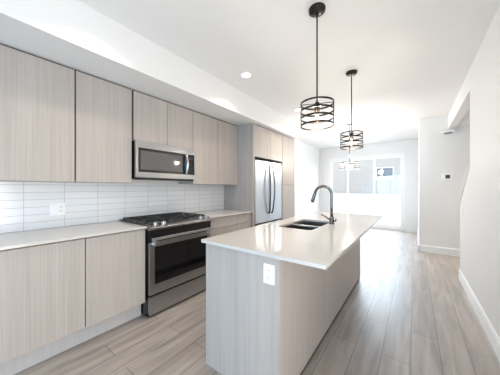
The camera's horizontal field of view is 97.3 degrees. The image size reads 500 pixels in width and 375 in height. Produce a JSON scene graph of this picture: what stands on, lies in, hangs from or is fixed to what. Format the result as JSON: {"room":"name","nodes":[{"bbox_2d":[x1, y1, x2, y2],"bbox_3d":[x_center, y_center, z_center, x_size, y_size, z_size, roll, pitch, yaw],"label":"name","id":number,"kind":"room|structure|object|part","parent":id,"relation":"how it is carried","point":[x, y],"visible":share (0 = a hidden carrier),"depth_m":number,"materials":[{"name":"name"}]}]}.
{"room":"kitchen","nodes":[
{"label":"kitchen","id":0,"kind":"room"},
{"bbox_2d":[0,0,297,138],"bbox_3d":[-1.777,-1.237,1.615,0.740,0.338,8.460,0,0,37],"label":"soffit","id":1,"kind":"structure","parent":0,"point":[69,33],"depth_m":1.95,"materials":[{"name":"white paint"}]},
{"bbox_2d":[0,139,319,233],"bbox_3d":[-1.077,-0.056,3.264,0.128,2.700,11.940,0,0,37],"label":"wall","id":2,"kind":"structure","parent":0,"point":[24,206],"depth_m":2.55,"materials":[{"name":"white tile"}]},
{"bbox_2d":[0,43,74,181],"bbox_3d":[-1.990,-0.560,1.661,0.325,1.014,0.998,0,0,37],"label":"upper cabinet","id":3,"kind":"object","parent":2,"relation":"attached to","point":[37,94],"visible":1,"depth_m":1.76,"materials":[{"name":"beige wood"}]},
{"bbox_3d":[-1.877,-0.562,1.577,0.003,1.010,0.998,0,0,37],"label":"frame","id":4,"kind":"part","parent":3,"relation":"part of","materials":[{"name":"beige wood"}]},
{"bbox_2d":[50,203,64,215],"bbox_3d":[-1.849,0.204,2.115,0.009,0.116,0.115,0,0,37],"label":"electrical outlet","id":5,"kind":"object","parent":2,"relation":"attached to","point":[55,208],"visible":1,"depth_m":2.11,"materials":[{"name":"white plastic"}]},
{"bbox_2d":[65,69,131,182],"bbox_3d":[-1.541,-0.560,2.262,0.325,1.014,0.493,0,0,37],"label":"upper cabinet","id":6,"kind":"object","parent":2,"relation":"attached to","point":[103,108],"visible":0.98,"depth_m":2.13,"materials":[{"name":"beige wood"}]},
{"bbox_2d":[132,89,192,149],"bbox_3d":[-1.150,-0.793,2.786,0.325,0.550,0.799,0,0,37],"label":"upper cabinet","id":7,"kind":"object","parent":2,"relation":"attached to","point":[154,120],"visible":0.7,"depth_m":2.62,"materials":[{"name":"beige wood"}]},
{"bbox_3d":[-1.142,-0.785,2.541,0.019,0.529,0.399,0,0,37],"label":"door","id":8,"kind":"part","parent":7,"relation":"part of","materials":[{"name":"beige wood"}]},
{"bbox_2d":[132,140,194,180],"bbox_3d":[-1.105,-0.302,2.753,0.435,0.420,0.794,0,0,37],"label":"microwave","id":9,"kind":"object","parent":7,"relation":"attached to","point":[150,161],"visible":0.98,"depth_m":2.58,"materials":[{"name":"silver metal"}]},
{"bbox_3d":[-0.986,-0.305,2.675,0.025,0.264,0.752,0,0,37],"label":"door glass","id":10,"kind":"part","parent":9,"relation":"part of","materials":[{"name":"grey glass"}]},
{"bbox_3d":[-0.812,-0.305,2.836,0.064,0.257,0.032,0,0,37],"label":"handle","id":11,"kind":"part","parent":9,"relation":"part of","materials":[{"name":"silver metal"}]},
{"bbox_3d":[-0.788,-0.305,2.924,0.008,0.224,0.090,0,0,37],"label":"control panel","id":12,"kind":"part","parent":9,"relation":"part of","materials":[{"name":"black glass"}]},
{"bbox_3d":[-0.904,-0.785,2.859,0.019,0.529,0.385,0,0,37],"label":"door","id":13,"kind":"part","parent":7,"relation":"part of","materials":[{"name":"beige wood"}]},
{"bbox_2d":[179,110,237,184],"bbox_3d":[-0.622,-0.560,3.493,0.325,1.014,0.958,0,0,37],"label":"upper cabinet","id":14,"kind":"object","parent":2,"relation":"attached to","point":[215,141],"visible":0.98,"depth_m":3.33,"materials":[{"name":"beige wood"}]},
{"bbox_3d":[-0.643,-0.552,3.208,0.019,0.994,0.472,0,0,37],"label":"door","id":15,"kind":"part","parent":14,"relation":"part of","materials":[{"name":"beige wood"}]},
{"bbox_3d":[-0.357,-0.552,3.591,0.019,0.994,0.475,0,0,37],"label":"door","id":16,"kind":"part","parent":14,"relation":"part of","materials":[{"name":"beige wood"}]},
{"bbox_2d":[13,228,499,374],"bbox_3d":[0.719,1.344,1.922,4.650,0.100,12.180,0,0,37],"label":"floor","id":17,"kind":"structure","parent":0,"point":[409,311],"depth_m":1.96,"materials":[{"name":"grey wood"}]},
{"bbox_2d":[0,238,84,374],"bbox_3d":[-1.880,0.848,1.566,0.610,0.892,1.002,0,0,37],"label":"base cabinet","id":18,"kind":"object","parent":17,"relation":"on","point":[42,287],"visible":0.95,"depth_m":1.58,"materials":[{"name":"beige wood"}]},
{"bbox_3d":[-1.652,0.769,1.396,0.003,0.736,0.996,0,0,37],"label":"frame","id":19,"kind":"part","parent":18,"relation":"part of","materials":[{"name":"beige wood"}]},
{"bbox_2d":[0,221,146,250],"bbox_3d":[-1.728,0.391,1.756,0.632,0.021,1.525,0,0,37],"label":"countertop","id":20,"kind":"structure","parent":18,"relation":"on","point":[12,240],"depth_m":1.83,"materials":[{"name":"white stone"}]},
{"bbox_2d":[81,229,144,342],"bbox_3d":[-1.430,0.848,2.167,0.610,0.892,0.500,0,0,37],"label":"base cabinet","id":21,"kind":"object","parent":17,"relation":"on","point":[115,262],"visible":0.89,"depth_m":1.95,"materials":[{"name":"beige wood"}]},
{"bbox_2d":[119,212,212,316],"bbox_3d":[-0.991,0.817,2.677,0.704,0.954,0.828,0,0,37],"label":"range","id":22,"kind":"object","parent":17,"relation":"on","point":[175,253],"visible":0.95,"depth_m":2.41,"materials":[{"name":"silver metal"}]},
{"bbox_2d":[119,213,208,225],"bbox_3d":[-1.022,0.372,2.701,0.626,0.012,0.828,0,0,37],"label":"cooktop","id":23,"kind":"object","parent":22,"relation":"in","point":[146,220],"depth_m":2.56,"materials":[{"name":"black metal"}]},
{"bbox_3d":[-0.759,1.177,2.504,0.030,0.175,0.812,0,0,37],"label":"drawer","id":24,"kind":"part","parent":22,"relation":"part of","materials":[{"name":"metal"}]},
{"bbox_3d":[-0.768,0.391,2.511,0.097,0.058,0.826,0,0,37],"label":"control panel","id":25,"kind":"part","parent":22,"relation":"part of","materials":[{"name":"metal"}]},
{"bbox_3d":[-0.759,0.807,2.504,0.030,0.523,0.812,0,0,37],"label":"oven door","id":26,"kind":"part","parent":22,"relation":"part of","materials":[{"name":"glass"}]},
{"bbox_3d":[-0.733,0.534,2.485,0.060,0.079,0.796,0,0,37],"label":"handle","id":27,"kind":"part","parent":22,"relation":"part of","materials":[{"name":"metal"}]},
{"bbox_2d":[210,213,250,236],"bbox_3d":[-0.499,0.848,3.414,0.610,0.892,0.937,0,0,37],"label":"base cabinet","id":28,"kind":"object","parent":17,"relation":"on","point":[221,225],"visible":0.2,"depth_m":3.19,"materials":[{"name":"beige wood"}]},
{"bbox_2d":[185,209,252,217],"bbox_3d":[-0.492,0.391,3.410,0.632,0.021,0.937,0,0,37],"label":"countertop","id":29,"kind":"structure","parent":28,"relation":"on","point":[221,212],"depth_m":3.40,"materials":[{"name":"white stone"}]},
{"bbox_3d":[-0.301,0.477,3.185,0.019,0.133,0.798,0,0,37],"label":"drawer","id":30,"kind":"part","parent":28,"relation":"part of","materials":[{"name":"beige wood"}]},
{"bbox_3d":[-0.301,0.695,3.185,0.019,0.293,0.798,0,0,37],"label":"drawer","id":31,"kind":"part","parent":28,"relation":"part of","materials":[{"name":"beige wood"}]},
{"bbox_2d":[224,123,281,226],"bbox_3d":[0.091,0.113,4.181,0.643,2.362,0.986,0,0,37],"label":"tall cabinet","id":32,"kind":"object","parent":17,"relation":"on","point":[255,141],"visible":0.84,"depth_m":3.74,"materials":[{"name":"beige wood"}]},
{"bbox_3d":[-0.193,0.118,3.801,0.643,2.352,0.037,0,0,37],"label":"panel","id":33,"kind":"part","parent":32,"relation":"part of","materials":[{"name":"beige wood"}]},
{"bbox_3d":[0.218,-0.785,3.830,0.019,0.529,0.492,0,0,37],"label":"door","id":34,"kind":"part","parent":32,"relation":"part of","materials":[{"name":"beige wood"}]},
{"bbox_3d":[0.502,-0.785,4.209,0.019,0.529,0.445,0,0,37],"label":"door","id":35,"kind":"part","parent":32,"relation":"part of","materials":[{"name":"beige wood"}]},
{"bbox_2d":[255,159,281,225],"bbox_3d":[0.136,0.402,4.175,0.701,1.785,0.920,0,0,37],"label":"refrigerator","id":36,"kind":"object","parent":17,"relation":"on","point":[268,175],"visible":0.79,"depth_m":3.94,"materials":[{"name":"silver metal"}]},
{"bbox_3d":[0.197,0.067,3.850,0.068,1.075,0.448,0,0,37],"label":"door","id":37,"kind":"part","parent":36,"relation":"part of","materials":[{"name":"metal"}]},
{"bbox_3d":[0.333,0.933,4.031,0.068,0.602,0.902,0,0,37],"label":"freezer drawer","id":38,"kind":"part","parent":36,"relation":"part of","materials":[{"name":"metal"}]},
{"bbox_3d":[0.353,0.024,3.942,0.030,0.886,0.081,0,0,-32],"label":"handle","id":39,"kind":"part","parent":36,"relation":"part of","materials":[{"name":"metal"}]},
{"bbox_3d":[0.424,0.024,4.038,0.081,0.886,0.030,0,0,15],"label":"handle","id":40,"kind":"part","parent":36,"relation":"part of","materials":[{"name":"metal"}]},
{"bbox_3d":[0.469,0.067,4.213,0.068,1.075,0.448,0,0,37],"label":"door","id":41,"kind":"part","parent":36,"relation":"part of","materials":[{"name":"metal"}]},
{"bbox_2d":[206,239,359,374],"bbox_3d":[0.623,0.848,2.379,0.614,0.892,2.346,0,0,37],"label":"kitchen island","id":42,"kind":"object","parent":17,"relation":"on","point":[254,326],"visible":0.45,"depth_m":1.47,"materials":[{"name":"beige wood"}]},
{"bbox_3d":[-0.081,0.848,1.454,0.594,0.892,0.020,0,0,37],"label":"panel","id":43,"kind":"part","parent":42,"relation":"part of","materials":[{"name":"beige wood"}]},
{"bbox_2d":[263,263,274,284],"bbox_3d":[0.110,0.506,1.292,0.074,0.116,0.009,0,0,37],"label":"electrical outlet","id":44,"kind":"object","parent":42,"relation":"attached to","point":[268,269],"visible":1,"depth_m":1.29,"materials":[{"name":"white plastic"}]},
{"bbox_2d":[201,211,382,269],"bbox_3d":[0.727,0.391,2.318,0.914,0.021,2.416,0,0,37],"label":"island countertop","id":45,"kind":"structure","parent":42,"relation":"on","point":[320,247],"depth_m":1.62,"materials":[{"name":"white stone"}]},
{"bbox_2d":[284,221,327,229],"bbox_3d":[0.602,0.502,2.328,0.371,0.200,0.674,0,0,37],"label":"sink","id":46,"kind":"object","parent":45,"relation":"in","point":[305,225],"visible":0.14,"depth_m":2.43,"materials":[{"name":"metal"}]},
{"bbox_3d":[0.511,0.502,2.207,0.371,0.200,0.371,0,0,37],"label":"bowl","id":47,"kind":"part","parent":46,"relation":"part of","materials":[{"name":"metal"}]},
{"bbox_3d":[0.716,0.502,2.481,0.371,0.200,0.291,0,0,37],"label":"bowl","id":48,"kind":"part","parent":46,"relation":"part of","materials":[{"name":"metal"}]},
{"bbox_2d":[311,185,336,223],"bbox_3d":[0.786,0.174,2.371,0.275,0.412,0.056,0,0,37],"label":"kitchen faucet","id":49,"kind":"object","parent":45,"relation":"on","point":[331,219],"visible":0.99,"depth_m":2.31,"materials":[{"name":"silver metal"}]},
{"bbox_3d":[0.788,0.138,2.369,0.207,0.341,0.030,0,0,37],"label":"spout","id":50,"kind":"part","parent":49,"relation":"part of","materials":[{"name":"silver metal"}]},
{"bbox_3d":[0.861,0.829,2.202,0.020,0.854,2.346,0,0,37],"label":"panel","id":51,"kind":"part","parent":42,"relation":"part of","materials":[{"name":"beige wood"}]},
{"bbox_2d":[273,134,293,219],"bbox_3d":[0.554,0.113,4.799,0.640,2.362,0.552,0,0,37],"label":"pantry cabinet","id":52,"kind":"object","parent":17,"relation":"on","point":[287,162],"visible":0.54,"depth_m":4.56,"materials":[{"name":"beige wood"}]},
{"bbox_3d":[0.796,-0.557,4.603,0.019,0.985,0.519,0,0,37],"label":"door","id":53,"kind":"part","parent":52,"relation":"part of","materials":[{"name":"beige wood"}]},
{"bbox_3d":[0.796,0.566,4.603,0.019,1.251,0.519,0,0,37],"label":"door","id":54,"kind":"part","parent":52,"relation":"part of","materials":[{"name":"beige wood"}]},
{"bbox_2d":[78,0,499,148],"bbox_3d":[0.719,-1.466,1.922,4.650,0.120,12.180,0,0,37],"label":"ceiling","id":55,"kind":"structure","parent":0,"point":[412,59],"depth_m":2.22,"materials":[{"name":"white paint"}]},
{"bbox_2d":[240,72,251,77],"bbox_3d":[-0.049,-1.401,2.733,0.144,0.010,0.144,0,0,37],"label":"recessed light","id":56,"kind":"object","parent":55,"relation":"in","point":[243,74],"visible":1,"depth_m":2.72,"materials":[{"name":"white plastic"}]},
{"bbox_2d":[300,2,333,130],"bbox_3d":[0.526,-0.944,1.729,0.254,0.923,0.254,0,0,37],"label":"pendant light","id":57,"kind":"object","parent":55,"relation":"hanging from","point":[316,10],"visible":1,"depth_m":1.72,"materials":[{"name":"brown metal"}]},
{"bbox_2d":[314,102,319,111],"bbox_3d":[0.526,-0.635,1.729,0.042,0.074,0.041,0,0,37],"label":"socket","id":58,"kind":"object","parent":57,"relation":"attached to","point":[315,108],"depth_m":1.71,"materials":[{"name":"brown metal"}]},
{"bbox_3d":[0.526,-1.020,1.729,0.012,0.715,0.012,0,0,37],"label":"rod","id":59,"kind":"part","parent":57,"relation":"part of","materials":[{"name":"brown metal"}]},
{"bbox_3d":[0.526,-0.575,1.729,0.254,0.186,0.254,0,0,37],"label":"lamp shade","id":60,"kind":"part","parent":57,"relation":"part of","materials":[{"name":"brown metal"}]},
{"bbox_2d":[340,123,359,169],"bbox_3d":[2.195,-0.913,4.851,0.410,0.984,0.410,0,0,37],"label":"dining chandelier","id":61,"kind":"object","parent":55,"relation":"hanging from","point":[349,162],"visible":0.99,"depth_m":4.81,"materials":[{"name":"grey metal"}]},
{"bbox_3d":[2.195,-0.491,4.851,0.410,0.140,0.410,0,0,37],"label":"lamp shade","id":62,"kind":"part","parent":61,"relation":"part of","materials":[{"name":"grey metal"}]},
{"bbox_2d":[340,69,362,149],"bbox_3d":[1.233,-0.944,2.674,0.254,0.923,0.254,0,0,37],"label":"pendant light","id":63,"kind":"object","parent":55,"relation":"hanging from","point":[353,72],"visible":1,"depth_m":2.67,"materials":[{"name":"brown metal"}]},
{"bbox_3d":[1.233,-1.020,2.674,0.012,0.715,0.012,0,0,37],"label":"rod","id":64,"kind":"part","parent":63,"relation":"part of","materials":[{"name":"brown metal"}]},
{"bbox_3d":[1.233,-0.575,2.674,0.254,0.186,0.254,0,0,37],"label":"lamp shade","id":65,"kind":"part","parent":63,"relation":"part of","materials":[{"name":"brown metal"}]},
{"bbox_2d":[320,139,417,231],"bbox_3d":[3.713,-0.056,7.225,3.060,2.700,0.140,0,0,37],"label":"wall","id":66,"kind":"structure","parent":0,"point":[409,147],"depth_m":6.63,"materials":[{"name":"white paint"}]},
{"bbox_2d":[329,153,404,229],"bbox_3d":[3.722,0.104,7.204,2.200,2.280,0.142,0,0,37],"label":"door","id":67,"kind":"structure","parent":66,"relation":"in","point":[401,226],"depth_m":6.88,"materials":[{"name":"white paint"}]},
{"bbox_3d":[3.107,0.109,7.640,0.552,2.150,0.040,0,0,37],"label":"sash","id":68,"kind":"part","parent":67,"relation":"part of","materials":[{"name":"white paint"}]},
{"bbox_3d":[3.658,0.109,7.285,0.844,2.150,0.040,0,0,37],"label":"sash","id":69,"kind":"part","parent":67,"relation":"part of","materials":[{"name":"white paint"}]},
{"bbox_3d":[4.235,0.109,6.797,0.752,2.150,0.040,0,0,37],"label":"sash","id":70,"kind":"part","parent":67,"relation":"part of","materials":[{"name":"white paint"}]},
{"bbox_2d":[406,227,416,232],"bbox_3d":[3.675,1.224,7.157,2.840,0.140,0.015,0,0,37],"label":"baseboard","id":71,"kind":"structure","parent":66,"relation":"attached to","point":[408,229],"depth_m":6.39,"materials":[{"name":"white paint"}]},
{"bbox_2d":[418,115,469,248],"bbox_3d":[4.807,-0.056,4.905,1.670,2.700,2.267,0,0,37],"label":"wall","id":72,"kind":"structure","parent":0,"point":[439,153],"depth_m":4.30,"materials":[{"name":"white paint"}]},
{"bbox_2d":[417,228,459,256],"bbox_3d":[4.748,1.224,4.939,1.565,0.140,2.282,0,0,37],"label":"baseboard","id":73,"kind":"structure","parent":72,"relation":"attached to","point":[422,248],"depth_m":4.31,"materials":[{"name":"white paint"}]},
{"bbox_2d":[442,174,452,179],"bbox_3d":[3.791,-0.208,4.235,0.155,0.119,0.022,0,0,37],"label":"thermostat","id":74,"kind":"object","parent":72,"relation":"attached to","point":[444,176],"visible":1,"depth_m":4.22,"materials":[{"name":"white plastic"}]},
{"bbox_2d":[441,129,454,133],"bbox_3d":[3.791,-1.075,4.217,0.185,0.062,0.050,0,0,37],"label":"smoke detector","id":75,"kind":"object","parent":72,"relation":"attached to","point":[452,130],"visible":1,"depth_m":4.20,"materials":[{"name":"white plastic"}]},
{"bbox_2d":[457,108,469,125],"bbox_3d":[3.562,-1.285,2.877,0.998,0.238,2.473,0,0,37],"label":"ceiling","id":76,"kind":"structure","parent":0,"point":[465,120],"depth_m":3.81,"materials":[{"name":"white paint"}]},
{"bbox_2d":[448,4,499,337],"bbox_3d":[0.963,-0.056,0.325,0.110,2.700,9.673,0,0,37],"label":"wall","id":77,"kind":"structure","parent":0,"point":[479,92],"depth_m":2.11,"materials":[{"name":"white paint"}]},
{"bbox_2d":[459,164,469,204],"bbox_3d":[2.844,-0.022,2.842,0.134,0.525,0.723,0,0,37],"label":"trim","id":78,"kind":"structure","parent":77,"relation":"attached to","point":[468,164],"depth_m":2.81,"materials":[{"name":"white paint"}]},
{"bbox_2d":[459,268,499,361],"bbox_3d":[0.558,1.224,-0.204,0.125,0.140,8.341,0,0,37],"label":"baseboard","id":79,"kind":"structure","parent":77,"relation":"attached to","point":[487,326],"depth_m":2.05,"materials":[{"name":"white paint"}]},
{"label":"outside","id":80,"kind":"structure","parent":0,"visible":0},
{"bbox_2d":[377,221,399,224],"bbox_3d":[8.993,1.459,17.048,18.000,0.170,21.920,0,0,37],"label":"ground","id":81,"kind":"structure","parent":80,"point":[379,222],"depth_m":8.50,"materials":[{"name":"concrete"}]},
{"bbox_2d":[333,194,399,222],"bbox_3d":[4.336,0.824,9.980,13.000,1.100,0.260,0,0,37],"label":"wall","id":82,"kind":"structure","parent":81,"relation":"on","point":[387,206],"depth_m":9.30,"materials":[{"name":"white paint"}]},
{"bbox_2d":[333,157,399,194],"bbox_3d":[7.757,-2.266,15.394,16.000,7.280,6.050,0,0,37],"label":"neighbouring building","id":83,"kind":"structure","parent":81,"relation":"on","point":[387,170],"depth_m":12.43,"materials":[{"name":"grey"}]},
{"bbox_3d":[7.331,-0.851,11.983,0.740,0.450,0.015,0,0,37],"label":"pane","id":84,"kind":"part","parent":83,"relation":"part of","materials":[{"name":"glass"}]}
]}

